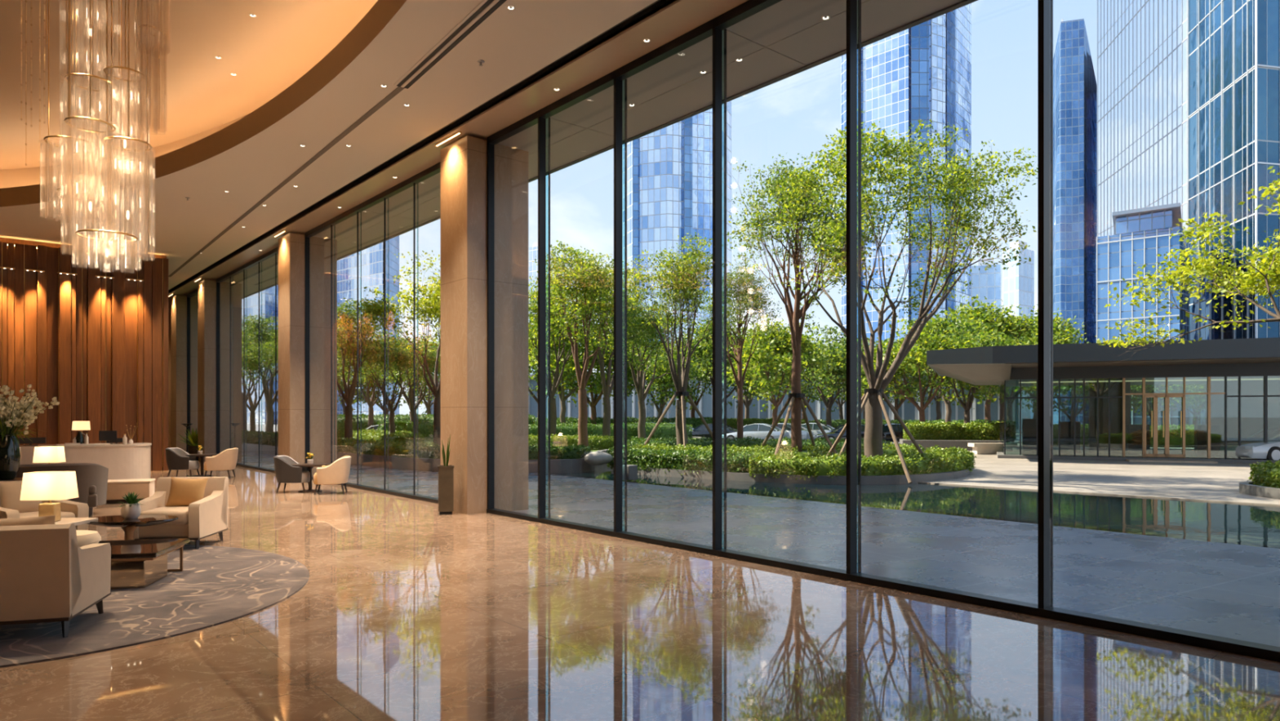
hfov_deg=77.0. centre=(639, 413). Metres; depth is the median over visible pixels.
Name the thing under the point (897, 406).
street tree
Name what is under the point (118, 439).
telephone
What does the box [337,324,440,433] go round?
sunlit tree
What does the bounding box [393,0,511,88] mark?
ceiling vent
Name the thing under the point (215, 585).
area rug
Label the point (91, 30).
crystal chandelier
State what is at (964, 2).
trim
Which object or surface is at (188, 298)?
window
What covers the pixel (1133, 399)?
street tree
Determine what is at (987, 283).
tower
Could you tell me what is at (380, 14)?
trim
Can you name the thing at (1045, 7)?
window mullion
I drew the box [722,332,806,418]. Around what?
street tree
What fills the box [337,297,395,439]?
sunlit tree
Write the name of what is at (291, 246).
column
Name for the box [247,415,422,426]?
ground
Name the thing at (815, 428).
car
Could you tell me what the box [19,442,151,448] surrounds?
countertop
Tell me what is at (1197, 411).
street tree
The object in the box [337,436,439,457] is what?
clipped hedge
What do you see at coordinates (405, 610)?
floor
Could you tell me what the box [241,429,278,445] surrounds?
clipped hedge
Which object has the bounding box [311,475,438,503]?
window sill
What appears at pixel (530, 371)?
street tree
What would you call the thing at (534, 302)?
tree
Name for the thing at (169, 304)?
wall
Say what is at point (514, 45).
ceiling
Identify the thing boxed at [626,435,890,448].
clipped hedge
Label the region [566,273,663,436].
tree
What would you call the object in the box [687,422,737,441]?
car
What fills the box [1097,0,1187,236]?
tower
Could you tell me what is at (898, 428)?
car
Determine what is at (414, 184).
window mullion
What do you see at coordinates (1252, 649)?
frame
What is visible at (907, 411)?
hedge
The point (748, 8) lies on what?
window header
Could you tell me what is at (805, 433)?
car
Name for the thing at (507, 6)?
recessed light
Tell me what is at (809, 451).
clipped hedge
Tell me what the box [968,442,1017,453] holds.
stone bench
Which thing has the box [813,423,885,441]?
car
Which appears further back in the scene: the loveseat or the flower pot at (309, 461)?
the flower pot at (309, 461)
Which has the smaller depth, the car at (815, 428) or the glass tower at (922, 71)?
the car at (815, 428)
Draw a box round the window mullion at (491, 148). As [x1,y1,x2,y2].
[487,137,494,508]
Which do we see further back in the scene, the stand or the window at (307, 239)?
the stand
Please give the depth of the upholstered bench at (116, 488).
14.40 m
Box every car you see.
[343,424,381,439]
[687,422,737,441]
[722,422,789,439]
[770,422,813,439]
[801,422,835,435]
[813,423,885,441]
[882,422,905,441]
[1219,425,1279,459]
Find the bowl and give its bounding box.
[181,423,192,426]
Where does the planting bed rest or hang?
on the paving at (1017, 438)
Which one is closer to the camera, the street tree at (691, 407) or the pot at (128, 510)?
the pot at (128, 510)
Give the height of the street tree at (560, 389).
8.550 m
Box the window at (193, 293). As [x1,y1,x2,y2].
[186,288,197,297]
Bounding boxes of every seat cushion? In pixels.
[19,511,75,517]
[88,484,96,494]
[140,506,188,524]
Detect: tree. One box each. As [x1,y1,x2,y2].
[241,312,278,433]
[241,320,278,431]
[241,328,278,431]
[254,328,278,431]
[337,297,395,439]
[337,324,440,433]
[337,331,411,426]
[337,355,391,414]
[340,362,433,415]
[353,249,440,444]
[365,334,440,433]
[369,333,440,414]
[528,275,612,435]
[528,306,624,423]
[528,324,595,417]
[529,323,663,424]
[530,240,655,447]
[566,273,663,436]
[586,322,670,417]
[595,293,707,440]
[606,338,706,423]
[611,231,751,444]
[645,333,731,418]
[673,315,773,411]
[681,250,782,439]
[709,313,842,426]
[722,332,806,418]
[726,152,882,451]
[727,108,1037,457]
[763,338,826,419]
[765,324,867,426]
[800,338,876,421]
[820,337,903,419]
[842,338,946,421]
[857,318,989,422]
[895,306,1008,422]
[899,331,965,420]
[911,294,1061,422]
[911,317,1024,423]
[950,314,1066,421]
[996,312,1090,418]
[1011,385,1088,421]
[1066,385,1150,413]
[1096,165,1279,363]
[1130,384,1202,425]
[1138,384,1205,426]
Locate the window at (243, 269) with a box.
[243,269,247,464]
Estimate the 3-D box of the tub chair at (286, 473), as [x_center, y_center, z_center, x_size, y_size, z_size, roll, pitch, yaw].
[-7.125,1.232,16.495,0.680,0.743,0.660,0,0,-9]
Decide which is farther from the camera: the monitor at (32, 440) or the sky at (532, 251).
the sky at (532, 251)
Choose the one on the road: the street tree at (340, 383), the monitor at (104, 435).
the street tree at (340, 383)
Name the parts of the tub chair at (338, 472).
leg, seat, backrest, leg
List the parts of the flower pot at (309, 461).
pot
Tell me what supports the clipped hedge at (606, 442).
on the planting bed
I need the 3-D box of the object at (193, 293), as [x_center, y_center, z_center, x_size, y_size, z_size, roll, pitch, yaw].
[-15.796,-4.412,28.845,0.120,0.105,3.550,0,0,-40]
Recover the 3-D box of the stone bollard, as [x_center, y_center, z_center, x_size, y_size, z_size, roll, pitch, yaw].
[-0.252,1.430,19.600,0.280,0.360,0.280,0,0,-40]
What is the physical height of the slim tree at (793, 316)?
8.963 m
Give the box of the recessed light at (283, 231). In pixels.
[273,230,285,236]
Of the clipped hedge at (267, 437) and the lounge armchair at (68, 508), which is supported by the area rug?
the lounge armchair at (68, 508)
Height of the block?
19.300 m
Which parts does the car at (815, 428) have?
roof frame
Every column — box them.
[171,294,197,451]
[197,279,241,462]
[278,232,337,475]
[440,135,528,514]
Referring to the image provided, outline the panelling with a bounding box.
[0,241,168,471]
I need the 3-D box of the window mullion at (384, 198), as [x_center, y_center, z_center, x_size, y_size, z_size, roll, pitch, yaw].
[-4.695,-1.430,15.767,0.093,6.060,1.377,0,0,-40]
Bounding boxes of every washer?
[0,266,15,269]
[24,268,44,271]
[57,271,77,275]
[95,275,114,279]
[125,278,143,280]
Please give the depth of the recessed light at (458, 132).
13.02 m
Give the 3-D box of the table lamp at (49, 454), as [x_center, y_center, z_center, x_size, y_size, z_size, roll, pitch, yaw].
[-10.280,0.825,14.000,0.408,0.510,0.294,0,0,-7]
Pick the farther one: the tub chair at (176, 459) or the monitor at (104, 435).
the tub chair at (176, 459)
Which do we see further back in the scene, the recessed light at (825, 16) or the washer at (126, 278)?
the washer at (126, 278)
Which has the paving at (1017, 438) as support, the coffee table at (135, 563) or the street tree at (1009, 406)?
the street tree at (1009, 406)
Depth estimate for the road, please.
84.97 m
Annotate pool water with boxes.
[550,462,1279,548]
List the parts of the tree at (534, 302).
crown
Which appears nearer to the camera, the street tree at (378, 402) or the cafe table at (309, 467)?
the cafe table at (309, 467)
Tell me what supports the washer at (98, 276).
attached to the panelling
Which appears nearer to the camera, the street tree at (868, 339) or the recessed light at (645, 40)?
the recessed light at (645, 40)
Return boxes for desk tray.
[56,442,110,445]
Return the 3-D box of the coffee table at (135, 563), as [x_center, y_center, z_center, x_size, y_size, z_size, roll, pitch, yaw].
[-4.883,1.421,7.632,0.840,0.322,0.880,0,0,-12]
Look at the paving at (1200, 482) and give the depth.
19.87 m
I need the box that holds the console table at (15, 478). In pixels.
[0,477,22,480]
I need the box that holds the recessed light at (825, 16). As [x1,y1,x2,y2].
[821,15,830,20]
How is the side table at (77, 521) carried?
on the area rug
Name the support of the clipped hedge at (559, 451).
on the planting bed
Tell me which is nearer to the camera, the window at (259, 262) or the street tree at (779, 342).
the window at (259, 262)
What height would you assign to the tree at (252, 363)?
5.848 m
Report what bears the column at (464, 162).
on the floor
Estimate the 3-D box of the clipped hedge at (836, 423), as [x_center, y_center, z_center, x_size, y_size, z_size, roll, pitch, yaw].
[17.114,1.006,51.109,12.570,1.434,2.038,0,0,10]
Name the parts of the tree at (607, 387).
crown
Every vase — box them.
[0,384,59,479]
[125,422,137,444]
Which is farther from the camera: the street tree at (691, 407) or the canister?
the street tree at (691, 407)
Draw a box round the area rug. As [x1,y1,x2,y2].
[0,544,309,667]
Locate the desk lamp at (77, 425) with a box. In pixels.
[71,421,90,430]
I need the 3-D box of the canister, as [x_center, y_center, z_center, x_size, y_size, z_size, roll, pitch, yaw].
[-12.049,0.536,17.510,0.070,0.240,0.069,0,0,-40]
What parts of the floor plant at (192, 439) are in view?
pot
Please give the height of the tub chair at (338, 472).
0.743 m
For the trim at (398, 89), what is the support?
attached to the ceiling at (514, 45)
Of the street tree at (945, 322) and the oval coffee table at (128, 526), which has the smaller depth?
the oval coffee table at (128, 526)
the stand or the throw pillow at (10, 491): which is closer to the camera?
the throw pillow at (10, 491)
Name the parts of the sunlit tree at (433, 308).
crown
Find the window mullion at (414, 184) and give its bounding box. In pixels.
[413,182,418,494]
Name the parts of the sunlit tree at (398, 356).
crown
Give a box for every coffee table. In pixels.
[80,537,189,589]
[86,514,178,539]
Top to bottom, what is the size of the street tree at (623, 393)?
8.550 m
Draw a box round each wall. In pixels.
[0,237,166,444]
[168,302,171,448]
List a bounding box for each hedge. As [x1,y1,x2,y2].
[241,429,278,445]
[337,413,535,438]
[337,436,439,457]
[352,427,425,444]
[377,417,433,439]
[426,373,1030,433]
[428,442,590,459]
[528,421,692,444]
[528,433,623,449]
[533,415,724,428]
[605,446,758,475]
[622,441,925,458]
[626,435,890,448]
[726,417,805,429]
[748,444,976,480]
[808,418,1016,439]
[902,421,1015,442]
[1022,418,1220,454]
[1053,423,1194,447]
[1247,459,1279,488]
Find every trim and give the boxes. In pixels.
[0,0,406,206]
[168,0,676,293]
[168,86,404,276]
[241,0,977,298]
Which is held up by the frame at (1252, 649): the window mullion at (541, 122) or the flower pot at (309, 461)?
the window mullion at (541, 122)
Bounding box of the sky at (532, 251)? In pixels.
[528,241,537,374]
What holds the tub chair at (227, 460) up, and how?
on the floor
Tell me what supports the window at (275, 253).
on the window sill at (254, 467)
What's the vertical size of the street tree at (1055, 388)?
4.862 m
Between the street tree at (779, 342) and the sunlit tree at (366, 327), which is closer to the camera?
the sunlit tree at (366, 327)
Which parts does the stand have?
post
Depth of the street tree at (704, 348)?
51.24 m
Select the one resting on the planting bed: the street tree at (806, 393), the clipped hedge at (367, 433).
the clipped hedge at (367, 433)
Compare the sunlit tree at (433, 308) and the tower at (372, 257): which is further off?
the tower at (372, 257)
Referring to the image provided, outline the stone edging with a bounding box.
[241,436,712,473]
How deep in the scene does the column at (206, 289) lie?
26.85 m
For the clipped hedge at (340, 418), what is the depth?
44.94 m
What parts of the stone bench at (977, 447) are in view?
seat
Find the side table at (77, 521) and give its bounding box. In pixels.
[54,517,97,525]
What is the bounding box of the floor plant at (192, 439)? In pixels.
[176,426,197,453]
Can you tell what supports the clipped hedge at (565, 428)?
on the planting bed
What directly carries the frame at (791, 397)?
on the planting bed
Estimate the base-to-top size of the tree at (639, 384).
6.608 m
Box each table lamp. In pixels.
[19,471,78,521]
[32,445,66,463]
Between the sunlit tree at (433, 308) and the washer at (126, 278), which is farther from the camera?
the sunlit tree at (433, 308)
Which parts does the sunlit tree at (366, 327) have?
crown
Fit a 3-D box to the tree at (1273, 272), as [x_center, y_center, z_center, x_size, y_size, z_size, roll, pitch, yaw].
[11.811,-1.345,13.249,5.683,5.864,5.928,0,0,-14]
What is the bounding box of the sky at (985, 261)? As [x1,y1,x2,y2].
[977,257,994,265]
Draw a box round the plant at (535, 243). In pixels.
[532,241,537,247]
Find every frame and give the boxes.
[486,508,1279,662]
[644,391,712,447]
[760,393,837,454]
[826,388,928,483]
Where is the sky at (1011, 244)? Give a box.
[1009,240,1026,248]
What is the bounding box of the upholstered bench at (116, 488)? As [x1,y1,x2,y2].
[106,478,155,503]
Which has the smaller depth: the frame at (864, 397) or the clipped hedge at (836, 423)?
the frame at (864, 397)
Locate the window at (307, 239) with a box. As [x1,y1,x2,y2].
[305,236,309,462]
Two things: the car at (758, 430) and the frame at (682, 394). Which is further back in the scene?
the car at (758, 430)
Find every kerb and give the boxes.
[611,463,968,484]
[1239,480,1279,499]
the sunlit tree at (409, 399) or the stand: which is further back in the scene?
the sunlit tree at (409, 399)
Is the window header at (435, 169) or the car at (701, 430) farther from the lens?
the car at (701, 430)
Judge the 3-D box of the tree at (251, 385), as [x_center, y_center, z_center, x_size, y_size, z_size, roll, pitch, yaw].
[-25.893,-2.290,51.573,6.045,8.002,8.070,0,0,16]
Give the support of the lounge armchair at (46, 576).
on the area rug
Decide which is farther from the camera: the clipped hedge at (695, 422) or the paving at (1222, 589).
the clipped hedge at (695, 422)
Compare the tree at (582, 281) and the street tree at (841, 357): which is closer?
the tree at (582, 281)
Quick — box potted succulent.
[118,491,144,519]
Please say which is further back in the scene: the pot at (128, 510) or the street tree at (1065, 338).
the street tree at (1065, 338)
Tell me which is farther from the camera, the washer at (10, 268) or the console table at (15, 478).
the washer at (10, 268)
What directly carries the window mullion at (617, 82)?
on the frame at (1252, 649)
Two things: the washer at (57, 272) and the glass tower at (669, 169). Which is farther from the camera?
the glass tower at (669, 169)
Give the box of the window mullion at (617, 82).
[613,70,626,532]
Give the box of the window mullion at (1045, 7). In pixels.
[1037,0,1053,608]
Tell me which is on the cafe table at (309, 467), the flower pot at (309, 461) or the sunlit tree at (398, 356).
the flower pot at (309, 461)
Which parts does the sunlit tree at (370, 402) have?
crown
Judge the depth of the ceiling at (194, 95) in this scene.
13.10 m
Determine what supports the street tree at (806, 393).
on the paving at (1017, 438)
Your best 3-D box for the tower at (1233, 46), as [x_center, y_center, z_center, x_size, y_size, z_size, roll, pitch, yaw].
[62.177,-45.750,81.167,37.469,95.300,12.682,0,0,-40]
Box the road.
[247,423,1057,442]
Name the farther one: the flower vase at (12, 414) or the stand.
the stand
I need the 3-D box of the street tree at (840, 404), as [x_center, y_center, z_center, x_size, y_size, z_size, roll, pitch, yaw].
[14.585,-1.966,58.164,7.106,7.435,6.712,0,0,-25]
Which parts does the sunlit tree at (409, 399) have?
crown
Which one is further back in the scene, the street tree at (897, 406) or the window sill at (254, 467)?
the street tree at (897, 406)
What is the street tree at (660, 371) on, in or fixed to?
on the paving at (1017, 438)
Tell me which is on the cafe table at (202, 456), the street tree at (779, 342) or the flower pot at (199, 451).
the flower pot at (199, 451)
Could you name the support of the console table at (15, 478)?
on the floor
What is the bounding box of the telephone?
[109,437,122,444]
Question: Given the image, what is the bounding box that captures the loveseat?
[15,462,108,515]
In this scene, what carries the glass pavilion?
on the paving at (1200, 482)
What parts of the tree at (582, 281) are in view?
crown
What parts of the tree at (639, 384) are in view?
crown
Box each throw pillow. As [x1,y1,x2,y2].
[0,480,41,512]
[0,515,55,525]
[165,476,208,506]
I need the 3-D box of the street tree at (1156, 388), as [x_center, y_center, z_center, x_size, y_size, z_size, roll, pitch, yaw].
[26.988,-0.638,42.108,4.639,4.724,4.993,0,0,45]
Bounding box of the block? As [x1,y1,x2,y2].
[1096,202,1188,427]
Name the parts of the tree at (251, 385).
crown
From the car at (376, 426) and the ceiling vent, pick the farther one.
the car at (376, 426)
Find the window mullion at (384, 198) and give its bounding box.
[383,197,388,489]
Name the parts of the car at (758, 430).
roof frame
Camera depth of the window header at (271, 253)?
23.73 m
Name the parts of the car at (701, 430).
roof frame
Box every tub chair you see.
[164,447,199,476]
[204,447,238,478]
[273,455,310,493]
[313,455,351,494]
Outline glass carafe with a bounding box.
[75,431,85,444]
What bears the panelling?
attached to the wall at (14, 241)
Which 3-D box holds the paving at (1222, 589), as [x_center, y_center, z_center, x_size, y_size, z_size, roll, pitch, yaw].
[5.164,1.754,8.296,5.400,0.292,86.000,0,0,-40]
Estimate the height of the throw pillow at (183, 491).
0.376 m
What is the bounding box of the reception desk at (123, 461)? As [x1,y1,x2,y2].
[19,442,151,479]
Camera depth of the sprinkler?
10.26 m
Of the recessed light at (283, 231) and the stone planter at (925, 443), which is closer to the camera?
the recessed light at (283, 231)
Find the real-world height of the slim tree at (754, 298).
6.812 m
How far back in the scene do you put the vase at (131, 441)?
18.08 m
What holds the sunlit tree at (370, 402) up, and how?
on the planting bed
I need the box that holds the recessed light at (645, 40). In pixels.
[642,38,650,42]
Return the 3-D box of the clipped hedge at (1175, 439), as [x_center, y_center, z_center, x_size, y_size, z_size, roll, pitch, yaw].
[25.102,1.091,39.109,11.606,1.296,1.700,0,0,10]
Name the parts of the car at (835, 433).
roof frame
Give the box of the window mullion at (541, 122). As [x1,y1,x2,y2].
[537,110,550,518]
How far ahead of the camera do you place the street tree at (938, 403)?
61.93 m
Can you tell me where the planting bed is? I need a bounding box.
[339,437,709,451]
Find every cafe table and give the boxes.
[185,453,217,476]
[291,462,329,492]
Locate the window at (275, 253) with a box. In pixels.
[275,253,276,455]
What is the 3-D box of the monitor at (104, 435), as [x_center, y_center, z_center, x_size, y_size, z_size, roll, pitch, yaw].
[-12.008,0.530,18.146,0.340,0.300,0.160,0,0,-40]
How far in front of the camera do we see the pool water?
14.04 m
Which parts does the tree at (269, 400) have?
crown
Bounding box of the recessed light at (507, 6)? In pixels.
[506,5,515,10]
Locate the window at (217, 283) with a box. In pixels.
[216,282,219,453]
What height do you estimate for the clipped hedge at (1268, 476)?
0.675 m
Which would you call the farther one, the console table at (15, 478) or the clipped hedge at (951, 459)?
the clipped hedge at (951, 459)
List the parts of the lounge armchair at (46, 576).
backrest, plinth rail, leg, armrest, leg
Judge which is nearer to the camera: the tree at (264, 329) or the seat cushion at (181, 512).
the seat cushion at (181, 512)
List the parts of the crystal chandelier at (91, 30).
hanging rod, hanging rod, hanging rod, hanging rod, hanging rod, hanging rod, hanging rod, hanging rod, bulb, bulb, hanging rod, hanging rod, bulb, hanging rod, hanging rod, hanging rod, hanging rod, bulb, hanging rod, bulb, hanging rod, hanging rod, hanging rod, hanging rod, hanging rod, hanging rod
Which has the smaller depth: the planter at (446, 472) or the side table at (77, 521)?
the side table at (77, 521)
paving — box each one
[236,448,1279,646]
[782,435,1022,444]
[918,442,1279,506]
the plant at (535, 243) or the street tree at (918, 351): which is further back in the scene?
the plant at (535, 243)
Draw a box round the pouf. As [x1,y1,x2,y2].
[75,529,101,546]
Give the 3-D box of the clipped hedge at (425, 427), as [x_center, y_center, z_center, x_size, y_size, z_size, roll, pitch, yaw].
[-12.341,0.798,42.283,3.056,1.259,10.271,0,0,-19]
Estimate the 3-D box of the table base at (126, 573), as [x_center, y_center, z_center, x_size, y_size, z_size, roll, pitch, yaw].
[-4.858,1.457,7.514,0.620,0.250,0.560,0,0,-12]
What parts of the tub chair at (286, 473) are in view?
leg, backrest, seat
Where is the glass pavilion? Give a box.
[926,337,1279,463]
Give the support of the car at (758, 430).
on the paving at (1017, 438)
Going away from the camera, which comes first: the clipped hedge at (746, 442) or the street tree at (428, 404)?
the clipped hedge at (746, 442)
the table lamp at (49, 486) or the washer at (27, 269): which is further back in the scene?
the washer at (27, 269)
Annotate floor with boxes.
[0,461,1279,720]
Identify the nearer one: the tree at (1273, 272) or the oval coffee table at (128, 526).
the oval coffee table at (128, 526)
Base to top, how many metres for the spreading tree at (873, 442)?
8.548 m
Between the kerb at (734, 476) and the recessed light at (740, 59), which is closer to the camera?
the recessed light at (740, 59)
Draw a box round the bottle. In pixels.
[122,433,127,444]
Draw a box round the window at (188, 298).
[186,297,190,445]
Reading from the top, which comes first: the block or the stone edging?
the block
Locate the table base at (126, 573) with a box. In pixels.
[110,553,167,589]
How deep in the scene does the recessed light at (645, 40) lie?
9.63 m
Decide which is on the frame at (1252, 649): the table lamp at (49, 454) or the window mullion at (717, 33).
the window mullion at (717, 33)
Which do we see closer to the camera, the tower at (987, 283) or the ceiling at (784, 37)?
the ceiling at (784, 37)
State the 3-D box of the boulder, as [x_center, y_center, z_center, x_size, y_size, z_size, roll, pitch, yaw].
[-1.155,1.241,22.388,0.879,0.387,0.591,0,0,-40]
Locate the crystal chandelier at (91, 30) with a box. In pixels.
[21,0,164,257]
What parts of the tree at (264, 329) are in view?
crown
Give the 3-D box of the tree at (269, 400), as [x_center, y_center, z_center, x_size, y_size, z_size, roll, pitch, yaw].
[-20.047,-1.853,44.592,5.544,7.099,5.432,0,0,-30]
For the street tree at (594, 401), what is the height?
7.641 m
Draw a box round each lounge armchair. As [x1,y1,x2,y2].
[0,499,88,529]
[0,523,111,637]
[134,476,228,548]
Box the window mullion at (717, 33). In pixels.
[712,18,726,549]
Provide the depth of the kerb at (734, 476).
19.18 m
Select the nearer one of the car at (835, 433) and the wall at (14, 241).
the wall at (14, 241)
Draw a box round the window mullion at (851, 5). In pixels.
[846,0,861,573]
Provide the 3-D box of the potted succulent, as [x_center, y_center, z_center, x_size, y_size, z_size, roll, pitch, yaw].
[-5.500,0.984,8.707,0.300,0.302,0.286,0,0,-40]
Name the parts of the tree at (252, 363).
crown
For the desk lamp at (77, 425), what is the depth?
17.57 m
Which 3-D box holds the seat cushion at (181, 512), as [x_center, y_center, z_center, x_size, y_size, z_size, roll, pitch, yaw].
[-5.566,1.215,9.649,0.550,0.170,0.660,0,0,-6]
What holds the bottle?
on the reception desk at (123, 461)
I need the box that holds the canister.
[84,432,88,444]
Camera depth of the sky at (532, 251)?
229.02 m
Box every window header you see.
[216,246,278,282]
[305,161,440,237]
[487,0,782,144]
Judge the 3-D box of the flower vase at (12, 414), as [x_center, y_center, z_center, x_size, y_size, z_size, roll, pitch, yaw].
[-8.698,0.249,11.029,0.963,1.302,1.071,0,0,14]
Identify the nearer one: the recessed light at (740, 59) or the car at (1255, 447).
the recessed light at (740, 59)
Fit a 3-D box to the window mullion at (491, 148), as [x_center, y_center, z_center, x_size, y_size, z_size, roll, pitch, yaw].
[-1.943,-1.430,12.457,0.110,6.060,1.508,0,0,-40]
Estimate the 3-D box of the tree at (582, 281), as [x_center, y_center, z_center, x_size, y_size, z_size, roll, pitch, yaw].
[-1.687,-2.397,28.635,4.489,7.683,4.582,0,0,-6]
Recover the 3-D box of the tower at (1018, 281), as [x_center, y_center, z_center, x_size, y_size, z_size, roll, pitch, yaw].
[82.753,-17.350,176.675,20.772,38.500,10.899,0,0,-40]
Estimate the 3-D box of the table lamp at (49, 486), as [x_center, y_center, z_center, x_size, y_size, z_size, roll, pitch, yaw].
[-6.091,0.857,8.300,0.430,0.510,0.310,0,0,-7]
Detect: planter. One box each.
[437,435,453,515]
[899,439,1000,450]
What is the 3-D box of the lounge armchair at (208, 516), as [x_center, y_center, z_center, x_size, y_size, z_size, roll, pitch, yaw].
[-5.576,1.199,9.739,0.800,0.809,0.870,0,0,-6]
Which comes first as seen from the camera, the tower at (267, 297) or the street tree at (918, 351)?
the street tree at (918, 351)
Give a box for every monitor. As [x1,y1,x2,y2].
[17,437,45,445]
[98,430,116,444]
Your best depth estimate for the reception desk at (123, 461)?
17.65 m
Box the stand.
[181,423,192,452]
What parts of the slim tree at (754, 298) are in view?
crown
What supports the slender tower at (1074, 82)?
on the road
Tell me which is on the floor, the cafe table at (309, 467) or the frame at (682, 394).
the cafe table at (309, 467)
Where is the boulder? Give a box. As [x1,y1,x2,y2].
[584,451,613,465]
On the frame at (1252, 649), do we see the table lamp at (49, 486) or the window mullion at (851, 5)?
the window mullion at (851, 5)
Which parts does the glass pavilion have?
glass, door, door handle, door, door handle, door, door handle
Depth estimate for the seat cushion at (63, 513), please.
9.14 m
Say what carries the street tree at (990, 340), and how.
on the paving at (1200, 482)
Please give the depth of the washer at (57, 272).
21.08 m
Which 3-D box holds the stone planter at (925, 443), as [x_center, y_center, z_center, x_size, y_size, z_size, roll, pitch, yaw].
[13.960,1.400,36.300,4.150,0.440,2.000,0,0,14]
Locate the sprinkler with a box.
[477,59,484,66]
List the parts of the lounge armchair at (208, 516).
armrest, plinth rail, backrest, leg, armrest, leg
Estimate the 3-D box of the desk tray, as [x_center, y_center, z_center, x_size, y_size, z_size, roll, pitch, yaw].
[-12.102,0.656,17.491,0.950,0.047,0.300,0,0,-40]
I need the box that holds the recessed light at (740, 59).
[735,57,742,62]
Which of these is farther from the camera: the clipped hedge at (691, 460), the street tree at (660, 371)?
the street tree at (660, 371)
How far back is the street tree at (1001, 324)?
49.37 m
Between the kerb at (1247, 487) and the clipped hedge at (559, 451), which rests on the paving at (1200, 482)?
the kerb at (1247, 487)
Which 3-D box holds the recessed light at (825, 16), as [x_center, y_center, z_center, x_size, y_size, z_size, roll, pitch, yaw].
[2.064,-4.402,8.936,0.100,0.016,0.100,0,0,-40]
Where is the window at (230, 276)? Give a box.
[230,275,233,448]
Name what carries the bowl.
on the stand
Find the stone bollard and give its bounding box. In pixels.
[622,464,637,479]
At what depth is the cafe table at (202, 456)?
20.57 m
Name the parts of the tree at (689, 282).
crown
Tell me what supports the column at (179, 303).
on the floor
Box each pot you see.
[120,502,141,519]
[196,444,203,454]
[306,452,314,464]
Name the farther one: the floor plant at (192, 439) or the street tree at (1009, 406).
the street tree at (1009, 406)
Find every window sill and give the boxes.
[235,462,275,472]
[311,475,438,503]
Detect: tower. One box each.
[241,284,278,424]
[337,235,399,416]
[622,100,731,350]
[840,3,971,348]
[971,257,1000,319]
[1002,240,1034,418]
[1053,18,1097,424]
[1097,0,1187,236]
[1187,0,1279,425]
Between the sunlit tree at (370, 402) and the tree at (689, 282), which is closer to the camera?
the tree at (689, 282)
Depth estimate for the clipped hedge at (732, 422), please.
55.39 m
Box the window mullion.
[356,211,361,484]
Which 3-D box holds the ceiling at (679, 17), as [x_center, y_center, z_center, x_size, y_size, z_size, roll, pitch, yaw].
[-5.537,-4.510,16.272,0.640,0.080,48.000,0,0,-40]
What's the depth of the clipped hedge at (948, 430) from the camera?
36.07 m
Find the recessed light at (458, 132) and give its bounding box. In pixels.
[435,131,461,146]
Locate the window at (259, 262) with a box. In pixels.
[258,262,259,466]
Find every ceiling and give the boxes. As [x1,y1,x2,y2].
[0,0,377,188]
[0,0,657,289]
[168,0,748,302]
[192,0,963,297]
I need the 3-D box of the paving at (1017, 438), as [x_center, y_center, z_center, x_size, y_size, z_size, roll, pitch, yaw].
[5.532,1.755,49.208,48.000,0.290,24.000,0,0,-40]

